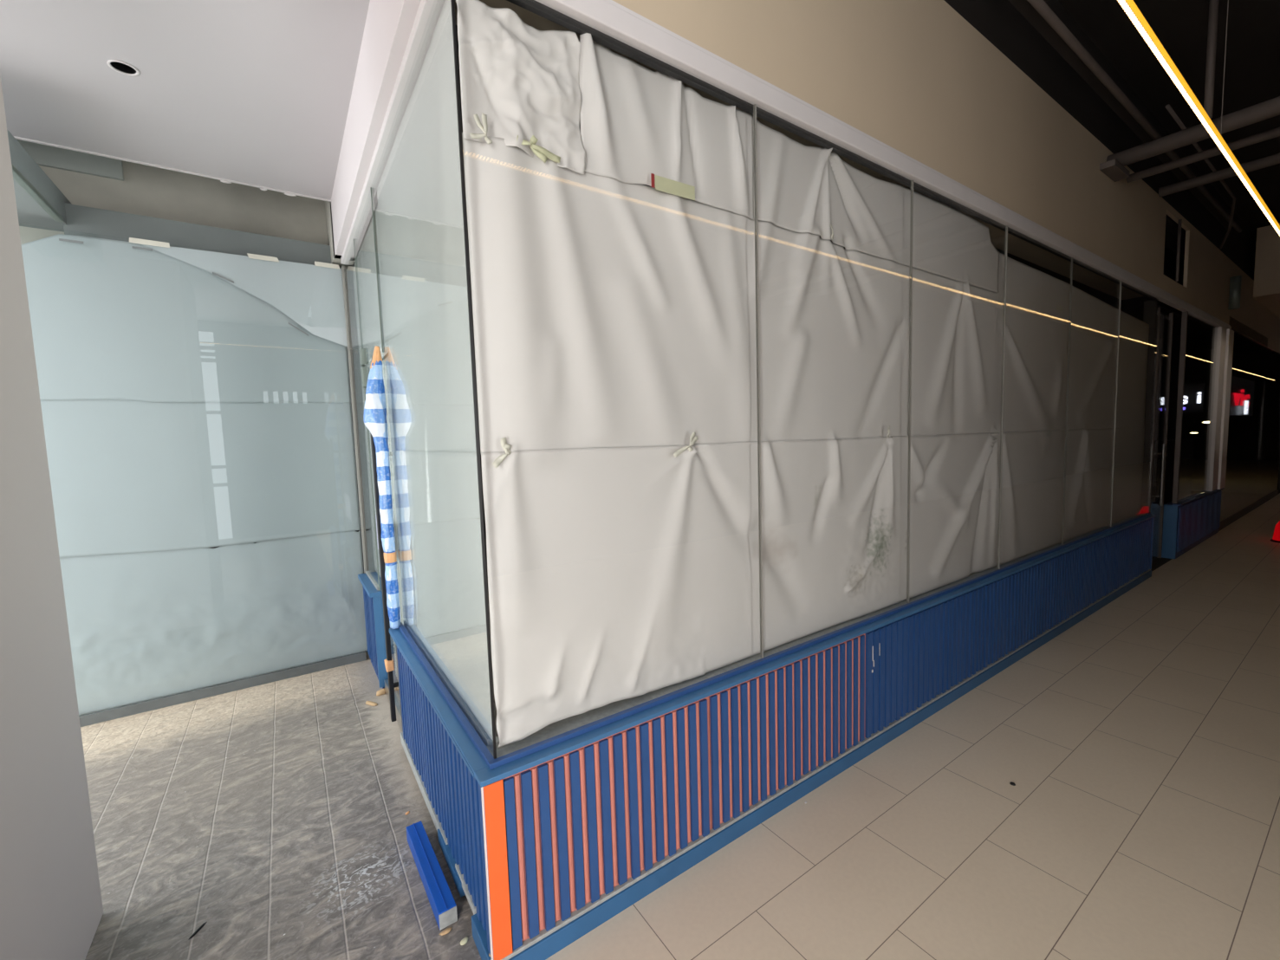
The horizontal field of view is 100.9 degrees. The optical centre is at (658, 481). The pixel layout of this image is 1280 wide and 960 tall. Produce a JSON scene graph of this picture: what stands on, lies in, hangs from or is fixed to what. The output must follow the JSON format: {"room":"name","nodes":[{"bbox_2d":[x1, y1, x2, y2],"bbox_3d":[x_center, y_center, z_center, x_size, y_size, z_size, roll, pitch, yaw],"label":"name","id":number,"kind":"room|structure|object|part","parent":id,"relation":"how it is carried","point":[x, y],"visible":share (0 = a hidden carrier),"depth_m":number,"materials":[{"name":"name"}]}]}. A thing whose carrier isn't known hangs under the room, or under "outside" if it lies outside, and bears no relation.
{"room":"shopping mall corridor","nodes":[
{"label":"shopping mall corridor","id":0,"kind":"room"},
{"bbox_2d":[6,129,71,232],"bbox_3d":[-3.091,-1.443,2.455,0.265,0.160,1.099,-5,6,-35],"label":"beam","id":1,"kind":"structure","parent":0,"point":[30,213],"depth_m":2.63,"materials":[{"name":"paint"}]},
{"bbox_2d":[11,163,63,222],"bbox_3d":[-2.904,-1.352,2.432,0.030,0.026,0.835,-5,6,-35],"label":"trim","id":2,"kind":"structure","parent":1,"relation":"attached to","point":[17,176],"depth_m":2.48,"materials":[{"name":"grey metal"}]},
{"bbox_2d":[0,74,103,959],"bbox_3d":[-2.130,-0.037,0.865,1.300,3.053,0.898,-5,6,-35],"label":"wall","id":3,"kind":"structure","parent":0,"point":[51,908],"depth_m":1.44,"materials":[{"name":"paint"}]},
{"bbox_2d":[0,0,370,200],"bbox_3d":[-2.251,-1.592,0.884,3.142,0.050,3.785,-5,6,-35],"label":"ceiling","id":4,"kind":"structure","parent":0,"point":[253,92],"depth_m":2.22,"materials":[{"name":"white paint"}]},
{"bbox_2d":[106,59,139,76],"bbox_3d":[-2.165,-1.723,2.129,0.094,0.112,0.094,-5,6,-35],"label":"recessed light","id":5,"kind":"object","parent":4,"relation":"in","point":[120,66],"visible":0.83,"depth_m":2.15,"materials":[{"name":"black"}]},
{"bbox_2d":[13,136,331,201],"bbox_3d":[-2.660,-1.720,2.920,1.442,0.009,0.017,-5,6,-35],"label":"trim","id":6,"kind":"structure","parent":4,"relation":"attached to","point":[16,138],"depth_m":2.88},
{"bbox_2d":[220,180,231,183],"bbox_3d":[-2.500,-1.729,3.048,0.051,0.016,0.012,-5,6,-35],"label":"crumb","id":7,"kind":"object","parent":4,"relation":"attached to","point":[223,181],"visible":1,"depth_m":3.04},
{"bbox_2d":[19,160,388,571],"bbox_3d":[-2.881,-0.702,3.450,2.450,4.000,0.200,-5,6,-35],"label":"wall","id":8,"kind":"structure","parent":0,"point":[147,191],"depth_m":3.27,"materials":[{"name":"paint"}]},
{"bbox_2d":[16,139,123,181],"bbox_3d":[-3.289,-1.857,2.949,0.410,0.235,0.024,-5,6,-35],"label":"board","id":9,"kind":"object","parent":8,"relation":"attached to","point":[48,156],"visible":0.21,"depth_m":2.95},
{"bbox_2d":[63,203,345,286],"bbox_3d":[-2.539,-1.454,3.439,1.800,0.240,0.140,-5,6,-35],"label":"lintel","id":10,"kind":"object","parent":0,"point":[84,221],"visible":0.29,"depth_m":3.15,"materials":[{"name":"paint"}]},
{"bbox_2d":[324,0,420,268],"bbox_3d":[-1.374,-1.979,2.460,0.158,1.180,3.030,-5,6,-35],"label":"wall","id":11,"kind":"structure","parent":0,"point":[388,25],"depth_m":2.05,"materials":[{"name":"white paint"}]},
{"bbox_2d":[340,0,445,264],"bbox_3d":[-1.280,-1.372,2.374,0.050,0.040,2.660,-5,6,-35],"label":"trim","id":12,"kind":"structure","parent":11,"relation":"attached to","point":[428,13],"depth_m":1.80,"materials":[{"name":"white paint"}]},
{"bbox_2d":[365,651,473,918],"bbox_3d":[-1.377,1.366,2.805,0.035,0.100,3.200,-5,6,-35],"label":"baseboard","id":13,"kind":"structure","parent":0,"point":[386,702],"depth_m":2.85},
{"bbox_2d":[376,688,385,695],"bbox_3d":[-1.680,1.281,3.201,0.039,0.040,0.066,3,6,43],"label":"rubble","id":14,"kind":"object","parent":13,"relation":"on","point":[382,691],"visible":0.84,"depth_m":3.18,"materials":[{"name":"brown wood"}]},
{"bbox_2d":[376,0,476,452],"bbox_3d":[-0.902,-0.711,1.945,0.013,1.210,1.338,-5,6,-35],"label":"glass panel","id":15,"kind":"object","parent":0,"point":[419,191],"visible":0.97,"depth_m":1.75,"materials":[{"name":"clear glass"}]},
{"bbox_2d":[357,573,499,959],"bbox_3d":[-1.189,1.011,2.582,0.178,0.632,2.746,-5,6,-35],"label":"wall","id":16,"kind":"structure","parent":0,"point":[444,743],"depth_m":1.84,"materials":[{"name":"blue paint"}]},
{"bbox_2d":[78,266,366,727],"bbox_3d":[-2.851,-0.013,3.059,1.950,2.690,0.060,-5,6,-35],"label":"window","id":17,"kind":"structure","parent":16,"relation":"in","point":[133,709],"depth_m":3.35,"materials":[{"name":"grey metal"}]},
{"bbox_2d":[58,238,83,243],"bbox_3d":[-3.119,-1.275,2.803,0.089,0.012,0.001,-5,6,-35],"label":"tape strip","id":18,"kind":"object","parent":17,"relation":"attached to","point":[60,239],"visible":1,"depth_m":2.80,"materials":[{"name":"grey"}]},
{"bbox_2d":[132,246,152,251],"bbox_3d":[-2.895,-1.304,2.961,0.083,0.012,0.001,-5,6,-35],"label":"tape strip","id":19,"kind":"object","parent":17,"relation":"attached to","point":[133,247],"visible":1,"depth_m":2.96,"materials":[{"name":"grey"}]},
{"bbox_2d":[129,237,169,247],"bbox_3d":[-2.870,-1.344,2.975,0.170,0.028,0.002,-5,6,-35],"label":"tape strip","id":20,"kind":"object","parent":17,"relation":"attached to","point":[131,239],"visible":1,"depth_m":2.97,"materials":[{"name":"white paper"}]},
{"bbox_2d":[21,233,350,402],"bbox_3d":[-2.895,-0.906,3.018,1.918,0.903,0.010,-5,6,-35],"label":"paper sheet","id":21,"kind":"object","parent":17,"relation":"attached to","point":[110,319],"visible":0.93,"depth_m":3.03,"materials":[{"name":"white paper"}]},
{"bbox_2d":[40,399,360,558],"bbox_3d":[-2.875,-0.033,3.096,1.918,0.900,0.012,-5,6,-35],"label":"paper sheet","id":22,"kind":"object","parent":17,"relation":"attached to","point":[126,477],"visible":0.9,"depth_m":3.16,"materials":[{"name":"white paper"}]},
{"bbox_2d":[59,530,367,715],"bbox_3d":[-2.855,0.825,3.173,1.918,0.912,0.018,-5,6,-35],"label":"paper sheet","id":23,"kind":"object","parent":17,"relation":"attached to","point":[146,626],"visible":0.87,"depth_m":3.23,"materials":[{"name":"white paper"}]},
{"bbox_3d":[-2.841,1.298,3.170,1.910,0.058,0.022,-5,6,-35],"label":"rail","id":24,"kind":"part","parent":17,"relation":"part of","materials":[{"name":"grey metal"}]},
{"bbox_2d":[212,272,233,283],"bbox_3d":[-2.613,-1.220,3.167,0.098,0.054,0.001,-5,6,-35],"label":"tape strip","id":25,"kind":"object","parent":17,"relation":"attached to","point":[213,273],"visible":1,"depth_m":3.17,"materials":[{"name":"grey"}]},
{"bbox_2d":[142,244,347,346],"bbox_3d":[-2.501,-1.126,3.259,0.968,0.515,0.011,-5,6,-35],"label":"paper sheet","id":26,"kind":"object","parent":17,"relation":"attached to","point":[311,295],"visible":1,"depth_m":3.37,"materials":[{"name":"white paper"}]},
{"bbox_2d":[246,253,279,262],"bbox_3d":[-2.451,-1.384,3.272,0.159,0.028,0.002,-5,6,-35],"label":"tape strip","id":27,"kind":"object","parent":17,"relation":"attached to","point":[250,256],"visible":1,"depth_m":3.27,"materials":[{"name":"white paper"}]},
{"bbox_2d":[288,322,308,336],"bbox_3d":[-2.315,-0.977,3.394,0.105,0.082,0.001,-5,6,-35],"label":"tape strip","id":28,"kind":"object","parent":17,"relation":"attached to","point":[299,329],"visible":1,"depth_m":3.39,"materials":[{"name":"grey"}]},
{"bbox_2d":[314,261,339,269],"bbox_3d":[-2.175,-1.417,3.467,0.141,0.028,0.002,-5,6,-35],"label":"tape strip","id":29,"kind":"object","parent":17,"relation":"attached to","point":[316,263],"visible":1,"depth_m":3.46,"materials":[{"name":"white paper"}]},
{"bbox_2d":[344,185,384,591],"bbox_3d":[-1.263,-0.322,2.471,0.018,2.084,2.668,-5,6,-35],"label":"window","id":30,"kind":"structure","parent":16,"relation":"in","point":[359,264],"depth_m":3.13,"materials":[{"name":"clear glass"}]},
{"bbox_3d":[-1.525,-1.017,2.761,0.008,0.732,0.722,-5,6,-35],"label":"glass pane","id":31,"kind":"part","parent":30,"relation":"part of","materials":[{"name":"clear glass"}]},
{"bbox_2d":[372,206,388,358],"bbox_3d":[-1.489,-1.011,2.788,0.006,0.715,0.720,-5,6,-35],"label":"paper sheet","id":32,"kind":"object","parent":30,"relation":"attached to","point":[376,302],"visible":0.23,"depth_m":2.71,"materials":[{"name":"white paper"}]},
{"bbox_2d":[363,346,400,629],"bbox_3d":[-1.315,0.040,2.505,0.110,1.343,0.153,-3,5,-21],"label":"closed parasol","id":33,"kind":"object","parent":30,"relation":"attached to","point":[374,415],"depth_m":2.47,"materials":[{"name":"blue fabric"}]},
{"bbox_3d":[-1.329,-0.579,2.477,0.055,0.105,0.052,-5,6,-35],"label":"tape strip","id":34,"kind":"part","parent":33,"relation":"part of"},
{"bbox_3d":[-1.287,0.363,2.532,0.057,0.047,0.077,-5,6,-35],"label":"tape strip","id":35,"kind":"part","parent":33,"relation":"part of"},
{"bbox_2d":[394,450,492,740],"bbox_3d":[-0.874,0.303,2.028,0.010,0.835,1.338,-5,6,-35],"label":"paper sheet","id":36,"kind":"object","parent":30,"relation":"attached to","point":[438,491],"visible":0.99,"depth_m":1.82,"materials":[{"name":"white paper"}]},
{"bbox_3d":[-1.851,0.665,3.414,0.106,0.027,0.590,-5,6,-35],"label":"sill","id":37,"kind":"part","parent":16,"relation":"part of","materials":[{"name":"blue paint"}]},
{"bbox_3d":[-1.875,0.954,3.437,0.012,0.505,0.527,-5,6,-35],"label":"slatted panel","id":38,"kind":"part","parent":16,"relation":"part of","materials":[{"name":"blue paint"}]},
{"bbox_2d":[359,348,402,731],"bbox_3d":[-1.509,0.279,2.849,0.096,2.055,0.723,-5,6,-35],"label":"door","id":39,"kind":"structure","parent":16,"relation":"in","point":[391,683],"depth_m":2.60,"materials":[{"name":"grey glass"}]},
{"bbox_2d":[383,657,394,672],"bbox_3d":[-1.325,0.903,2.597,0.037,0.055,0.067,-5,6,-35],"label":"tape strip","id":40,"kind":"object","parent":39,"relation":"attached to","point":[389,665],"visible":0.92,"depth_m":2.57,"materials":[{"name":"beige paper"}]},
{"bbox_2d":[382,356,405,625],"bbox_3d":[-1.449,0.282,2.891,0.006,1.850,0.670,-5,6,-35],"label":"paper sheet","id":41,"kind":"object","parent":39,"relation":"attached to","point":[385,363],"visible":0.18,"depth_m":2.79,"materials":[{"name":"white paper"}]},
{"bbox_3d":[-0.888,0.760,2.023,0.060,0.019,1.418,-5,6,-35],"label":"sill","id":42,"kind":"part","parent":16,"relation":"part of","materials":[{"name":"blue paint"}]},
{"bbox_3d":[-0.625,1.348,1.713,0.032,0.070,0.646,-5,6,-35],"label":"baseboard","id":43,"kind":"part","parent":16,"relation":"part of","materials":[{"name":"blue paint"}]},
{"bbox_2d":[80,490,1279,959],"bbox_3d":[10.881,0.537,8.669,33.200,0.100,7.800,-5,6,-35],"label":"floor","id":44,"kind":"structure","parent":0,"point":[1139,744],"depth_m":2.04,"materials":[{"name":"beige tile"}]},
{"bbox_2d":[188,922,206,940],"bbox_3d":[-1.445,1.409,1.654,0.009,0.008,0.064,-1,5,3],"label":"twig","id":45,"kind":"object","parent":44,"relation":"on","point":[204,924],"visible":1,"depth_m":1.65,"materials":[{"name":"black wood"}]},
{"bbox_2d":[365,701,377,706],"bbox_3d":[-1.675,1.297,3.077,0.096,0.017,0.029,1,5,26],"label":"scrap","id":46,"kind":"object","parent":44,"relation":"on","point":[369,703],"visible":1,"depth_m":3.07,"materials":[{"name":"beige paper"}]},
{"bbox_2d":[406,820,457,930],"bbox_3d":[-0.796,1.349,1.833,0.054,0.058,0.472,-5,6,-36],"label":"board","id":47,"kind":"object","parent":44,"relation":"on","point":[442,902],"visible":1,"depth_m":1.77,"materials":[{"name":"wood"}]},
{"bbox_2d":[438,927,452,935],"bbox_3d":[-0.656,1.389,1.626,0.040,0.008,0.016,-5,6,-35],"label":"scrap","id":48,"kind":"object","parent":44,"relation":"on","point":[448,930],"visible":1,"depth_m":1.62,"materials":[{"name":"beige paper"}]},
{"bbox_2d":[460,936,467,945],"bbox_3d":[-0.587,1.389,1.593,0.025,0.010,0.020,-5,6,-37],"label":"scrap","id":49,"kind":"object","parent":44,"relation":"on","point":[464,941],"visible":1,"depth_m":1.59,"materials":[{"name":"white paper"}]},
{"bbox_2d":[1148,453,1167,519],"bbox_3d":[6.553,0.171,7.712,2.900,1.030,0.700,-5,6,-35],"label":"table","id":50,"kind":"object","parent":44,"relation":"on","point":[1157,482],"visible":0.21,"depth_m":8.26,"materials":[{"name":"black"}]},
{"bbox_3d":[6.551,0.112,7.707,2.900,0.050,0.600,-5,6,-35],"label":"panel","id":51,"kind":"part","parent":50,"relation":"part of","materials":[{"name":"black"}]},
{"bbox_3d":[7.832,0.113,8.282,0.050,0.980,0.050,-5,6,-35],"label":"leg","id":52,"kind":"part","parent":50,"relation":"part of","materials":[{"name":"black metal"}]},
{"bbox_2d":[1269,520,1279,543],"bbox_3d":[7.758,0.593,6.494,0.296,0.320,0.296,-5,6,-35],"label":"traffic cone","id":53,"kind":"object","parent":44,"relation":"on","point":[1276,538],"visible":1,"depth_m":6.53,"materials":[{"name":"red plastic"}]},
{"bbox_2d":[466,214,909,612],"bbox_3d":[4.285,-1.086,8.722,15.650,3.500,0.100,-5,6,-35],"label":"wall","id":54,"kind":"structure","parent":0,"point":[466,214],"depth_m":4.56,"materials":[{"name":"black metal"}]},
{"bbox_2d":[455,24,1212,339],"bbox_3d":[4.955,-2.695,7.293,15.980,0.100,2.840,-5,6,-35],"label":"ceiling","id":55,"kind":"structure","parent":0,"point":[1133,307],"depth_m":8.38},
{"bbox_2d":[474,487,1224,959],"bbox_3d":[3.544,0.734,4.348,9.955,0.628,0.176,-5,6,-35],"label":"wall","id":56,"kind":"structure","parent":0,"point":[589,814],"depth_m":1.98,"materials":[{"name":"blue paint"}]},
{"bbox_3d":[-0.122,1.048,1.676,0.727,0.505,0.012,-5,6,-35],"label":"slatted panel","id":57,"kind":"part","parent":56,"relation":"part of","materials":[{"name":"blue paint"}]},
{"bbox_3d":[0.570,0.989,2.166,0.927,0.505,0.012,-5,6,-35],"label":"slatted panel","id":58,"kind":"part","parent":56,"relation":"part of","materials":[{"name":"blue paint"}]},
{"bbox_2d":[450,0,1157,759],"bbox_3d":[2.147,-0.485,3.254,6.480,2.079,0.032,-5,6,-35],"label":"window","id":59,"kind":"structure","parent":56,"relation":"in","point":[537,8],"depth_m":1.99,"materials":[{"name":"grey metal"}]},
{"bbox_2d":[469,112,492,144],"bbox_3d":[-0.465,-0.923,1.376,0.059,0.076,0.012,-5,6,-35],"label":"tape strip","id":60,"kind":"object","parent":59,"relation":"attached to","point":[484,128],"visible":1,"depth_m":1.38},
{"bbox_2d":[455,0,585,174],"bbox_3d":[-0.369,-1.089,1.461,0.346,0.396,0.058,-5,6,-35],"label":"paper sheet","id":61,"kind":"object","parent":59,"relation":"attached to","point":[523,77],"depth_m":1.45,"materials":[{"name":"white paper"}]},
{"bbox_3d":[-0.332,-0.924,1.470,0.131,0.065,0.015,-5,6,-35],"label":"tape strip","id":62,"kind":"part","parent":61,"relation":"part of","materials":[{"name":"beige paper"}]},
{"bbox_2d":[578,32,753,220],"bbox_3d":[0.066,-1.149,1.763,0.724,0.402,0.055,-5,6,-37],"label":"paper sheet","id":63,"kind":"object","parent":59,"relation":"attached to","point":[637,121],"depth_m":1.73,"materials":[{"name":"white paper"}]},
{"bbox_3d":[0.050,-0.970,1.743,0.179,0.048,0.002,-5,6,-35],"label":"tape strip","id":64,"kind":"part","parent":63,"relation":"part of","materials":[{"name":"yellow paper"}]},
{"bbox_2d":[461,132,909,453],"bbox_3d":[0.388,-0.574,2.041,2.175,0.850,0.051,-5,6,-36],"label":"paper sheet","id":65,"kind":"object","parent":59,"relation":"attached to","point":[607,312],"visible":0.98,"depth_m":1.76,"materials":[{"name":"white paper"}]},
{"bbox_2d":[480,431,908,748],"bbox_3d":[0.414,0.248,2.105,2.175,0.901,0.066,-5,6,-35],"label":"paper sheet","id":66,"kind":"object","parent":59,"relation":"attached to","point":[618,574],"depth_m":1.83,"materials":[{"name":"white paper"}]},
{"bbox_3d":[-0.432,-0.078,1.452,0.058,0.084,0.015,-5,6,-35],"label":"tape strip","id":67,"kind":"part","parent":66,"relation":"part of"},
{"bbox_3d":[0.095,-0.127,1.825,0.117,0.089,0.014,-5,6,-35],"label":"tape strip","id":68,"kind":"part","parent":66,"relation":"part of","materials":[{"name":"beige paper"}]},
{"bbox_2d":[753,119,910,266],"bbox_3d":[0.809,-1.218,2.297,1.107,0.376,0.075,-5,6,-35],"label":"paper sheet","id":69,"kind":"object","parent":59,"relation":"attached to","point":[802,188],"visible":0.98,"depth_m":2.23,"materials":[{"name":"white paper"}]},
{"bbox_2d":[912,190,999,292],"bbox_3d":[1.657,-1.290,2.899,0.974,0.373,0.012,-5,6,-35],"label":"paper sheet","id":70,"kind":"object","parent":59,"relation":"attached to","point":[949,243],"visible":0.98,"depth_m":2.85,"materials":[{"name":"white paper"}]},
{"bbox_2d":[909,429,1065,598],"bbox_3d":[2.183,0.117,3.365,2.173,0.856,0.085,-5,6,-35],"label":"paper sheet","id":71,"kind":"object","parent":59,"relation":"attached to","point":[954,496],"visible":0.97,"depth_m":3.18,"materials":[{"name":"white paper"}]},
{"bbox_2d":[910,253,1070,435],"bbox_3d":[2.158,-0.846,3.283,2.173,1.090,0.076,-5,6,-35],"label":"paper sheet","id":72,"kind":"object","parent":59,"relation":"attached to","point":[957,332],"visible":0.94,"depth_m":3.19,"materials":[{"name":"white paper"}]},
{"bbox_2d":[1063,426,1144,541],"bbox_3d":[3.916,-0.032,4.591,2.078,0.856,0.084,-5,6,-35],"label":"paper sheet","id":73,"kind":"object","parent":59,"relation":"attached to","point":[1089,451],"visible":0.95,"depth_m":4.47,"materials":[{"name":"white paper"}]},
{"bbox_2d":[1066,285,1149,429],"bbox_3d":[3.886,-0.984,4.517,2.078,1.065,0.047,-5,6,-35],"label":"paper sheet","id":74,"kind":"object","parent":59,"relation":"attached to","point":[1094,334],"visible":0.94,"depth_m":4.39,"materials":[{"name":"white paper"}]},
{"bbox_3d":[2.177,0.567,3.291,6.536,0.015,0.058,-5,6,-35],"label":"sill","id":75,"kind":"part","parent":56,"relation":"part of","materials":[{"name":"blue paint"}]},
{"bbox_3d":[1.445,0.913,2.786,1.177,0.505,0.012,-5,6,-35],"label":"slatted panel","id":76,"kind":"part","parent":56,"relation":"part of","materials":[{"name":"blue paint"}]},
{"bbox_3d":[2.422,0.829,3.477,1.177,0.505,0.012,-5,6,-35],"label":"slatted panel","id":77,"kind":"part","parent":56,"relation":"part of","materials":[{"name":"blue paint"}]},
{"bbox_3d":[3.399,0.744,4.169,1.177,0.505,0.012,-5,6,-35],"label":"slatted panel","id":78,"kind":"part","parent":56,"relation":"part of","materials":[{"name":"blue paint"}]},
{"bbox_3d":[4.356,0.662,4.846,1.127,0.505,0.012,-5,6,-35],"label":"slatted panel","id":79,"kind":"part","parent":56,"relation":"part of","materials":[{"name":"blue paint"}]},
{"bbox_3d":[4.808,0.638,5.253,0.020,0.600,0.160,-5,6,-35],"label":"post","id":80,"kind":"part","parent":56,"relation":"part of","materials":[{"name":"blue paint"}]},
{"bbox_2d":[1172,311,1206,503],"bbox_3d":[6.354,-0.848,6.228,1.690,2.079,0.040,-5,6,-35],"label":"window","id":81,"kind":"structure","parent":56,"relation":"in","point":[1185,315],"depth_m":5.74,"materials":[{"name":"grey metal"}]},
{"bbox_3d":[6.651,0.179,6.472,2.370,0.015,0.070,-5,6,-35],"label":"sill","id":82,"kind":"part","parent":56,"relation":"part of","materials":[{"name":"blue paint"}]},
{"bbox_3d":[6.670,0.462,6.485,2.277,0.506,0.012,-5,6,-35],"label":"slatted panel","id":83,"kind":"part","parent":56,"relation":"part of","materials":[{"name":"blue paint"}]},
{"bbox_2d":[1203,326,1234,491],"bbox_3d":[7.332,-0.926,6.911,0.640,2.077,0.115,-5,6,-35],"label":"post","id":84,"kind":"object","parent":56,"relation":"on","point":[1222,344],"visible":1,"depth_m":6.79,"materials":[{"name":"grey metal"}]},
{"bbox_2d":[454,0,1279,493],"bbox_3d":[11.603,-1.858,10.082,30.058,4.400,0.300,-5,6,-35],"label":"wall","id":85,"kind":"structure","parent":0,"point":[915,77],"depth_m":2.74,"materials":[{"name":"beige paint"}]},
{"bbox_2d":[534,0,1231,329],"bbox_3d":[3.534,-1.678,4.159,9.950,0.085,0.052,-5,6,-35],"label":"trim","id":86,"kind":"structure","parent":85,"relation":"attached to","point":[609,17],"depth_m":2.02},
{"bbox_2d":[1099,158,1129,181],"bbox_3d":[3.462,-2.355,4.005,0.350,0.043,0.089,-5,6,-35],"label":"bracket","id":87,"kind":"object","parent":85,"relation":"attached to","point":[1113,169],"visible":1,"depth_m":3.97,"materials":[{"name":"metal"}]},
{"bbox_2d":[1140,299,1173,558],"bbox_3d":[5.197,-0.441,5.501,1.031,2.687,0.090,-5,6,-36],"label":"door","id":88,"kind":"structure","parent":85,"relation":"in","point":[1150,315],"depth_m":5.43,"materials":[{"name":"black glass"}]},
{"bbox_3d":[5.375,-0.063,5.651,0.031,0.660,0.060,-5,6,-35],"label":"handle","id":89,"kind":"part","parent":88,"relation":"part of","materials":[{"name":"silver metal"}]},
{"bbox_2d":[1175,219,1182,281],"bbox_3d":[5.227,-2.319,5.307,0.023,0.600,0.023,-5,6,-35],"label":"conduit","id":90,"kind":"object","parent":85,"relation":"attached to","point":[1179,220],"visible":1,"depth_m":5.30,"materials":[{"name":"grey metal"}]},
{"bbox_2d":[1106,96,1279,166],"bbox_3d":[4.728,-2.333,2.333,0.106,0.106,4.321,-5,6,-36],"label":"conduit pipe","id":91,"kind":"object","parent":85,"relation":"attached to","point":[1270,108],"visible":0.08,"depth_m":3.64,"materials":[{"name":"grey metal"}]},
{"bbox_2d":[1165,103,1235,249],"bbox_3d":[5.237,-2.739,4.975,3.811,0.273,0.207,-5,6,-39],"label":"conduit pipe","id":92,"kind":"object","parent":85,"relation":"attached to","point":[1168,107],"visible":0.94,"depth_m":4.71,"materials":[{"name":"grey metal"}]},
{"bbox_2d":[1126,126,1279,182],"bbox_3d":[5.028,-2.316,2.517,0.058,0.058,4.271,-5,6,-36],"label":"conduit pipe","id":93,"kind":"object","parent":85,"relation":"attached to","point":[1274,133],"visible":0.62,"depth_m":3.88,"materials":[{"name":"grey metal"}]},
{"bbox_2d":[1158,152,1279,197],"bbox_3d":[5.732,-2.466,2.998,0.077,0.077,4.251,-5,6,-37],"label":"conduit pipe","id":94,"kind":"object","parent":85,"relation":"attached to","point":[1272,159],"visible":1,"depth_m":4.39,"materials":[{"name":"grey metal"}]},
{"bbox_2d":[1228,275,1241,309],"bbox_3d":[7.412,-2.422,6.788,0.097,0.400,0.097,-5,6,-35],"label":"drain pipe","id":95,"kind":"object","parent":85,"relation":"attached to","point":[1235,282],"visible":1,"depth_m":6.76,"materials":[{"name":"grey metal"}]},
{"bbox_2d":[1218,316,1279,531],"bbox_3d":[10.047,-0.960,8.849,5.940,2.900,0.030,-5,6,-35],"label":"window","id":96,"kind":"structure","parent":85,"relation":"in","point":[1253,445],"depth_m":8.44,"materials":[{"name":"clear glass"}]},
{"bbox_3d":[10.087,0.435,8.963,5.940,0.100,0.030,-5,6,-35],"label":"rail","id":97,"kind":"part","parent":96,"relation":"part of","materials":[{"name":"black metal"}]},
{"bbox_3d":[11.452,-1.131,9.845,2.480,2.800,0.008,-5,6,-35],"label":"glass pane","id":98,"kind":"part","parent":96,"relation":"part of","materials":[{"name":"glass"}]},
{"bbox_2d":[944,0,1256,280],"bbox_3d":[5.810,-3.162,5.962,16.058,0.800,0.250,-5,6,-35],"label":"wall","id":99,"kind":"structure","parent":0,"point":[999,22],"depth_m":4.05,"materials":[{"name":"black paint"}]},
{"bbox_2d":[1008,0,1233,229],"bbox_3d":[3.376,-2.751,3.861,8.500,0.060,0.065,-5,6,-35],"label":"cable tray","id":100,"kind":"object","parent":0,"point":[1023,7],"visible":0.44,"depth_m":3.55,"materials":[{"name":"black dark painted metal"}]},
{"bbox_2d":[1026,0,1241,233],"bbox_3d":[3.423,-2.667,3.804,8.500,0.042,0.042,-5,6,-35],"label":"conduit pipe","id":101,"kind":"object","parent":100,"relation":"attached to","point":[1040,6],"visible":1,"depth_m":3.46,"materials":[{"name":"grey metal"}]},
{"bbox_2d":[1058,0,1279,238],"bbox_3d":[12.857,-4.035,8.045,30.058,0.200,4.950,-5,6,-35],"label":"ceiling","id":102,"kind":"structure","parent":0,"point":[1252,55],"depth_m":4.27,"materials":[{"name":"black paint"}]},
{"bbox_2d":[1117,0,1279,236],"bbox_3d":[8.692,-2.848,6.664,26.600,1.704,0.023,-5,6,-35],"label":"strip light","id":103,"kind":"object","parent":102,"relation":"hanging from","point":[1129,7],"visible":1,"depth_m":1.96,"materials":[{"name":"yellow"}]},
{"bbox_2d":[1203,0,1219,118],"bbox_3d":[3.619,-2.855,3.453,0.042,0.920,0.042,-5,6,-35],"label":"rod","id":104,"kind":"object","parent":102,"relation":"hanging from","point":[1213,4],"visible":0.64,"depth_m":3.45,"materials":[{"name":"grey metal"}]},
{"bbox_2d":[1140,246,1214,330],"bbox_3d":[5.783,-2.423,6.139,16.000,0.700,0.015,-5,6,-35],"label":"wall","id":105,"kind":"structure","parent":0,"point":[1170,257],"depth_m":6.55,"materials":[{"name":"black"}]},
{"bbox_2d":[1150,332,1212,491],"bbox_3d":[11.566,-1.551,11.870,0.100,3.500,3.180,-5,6,-35],"label":"wall","id":106,"kind":"structure","parent":0,"point":[1198,347],"depth_m":11.59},
{"bbox_2d":[1253,223,1279,318],"bbox_3d":[10.778,-3.404,9.027,4.400,1.000,0.295,-5,6,-35],"label":"wall","id":107,"kind":"structure","parent":0,"point":[1266,287],"depth_m":7.80,"materials":[{"name":"beige paint"}]}
]}

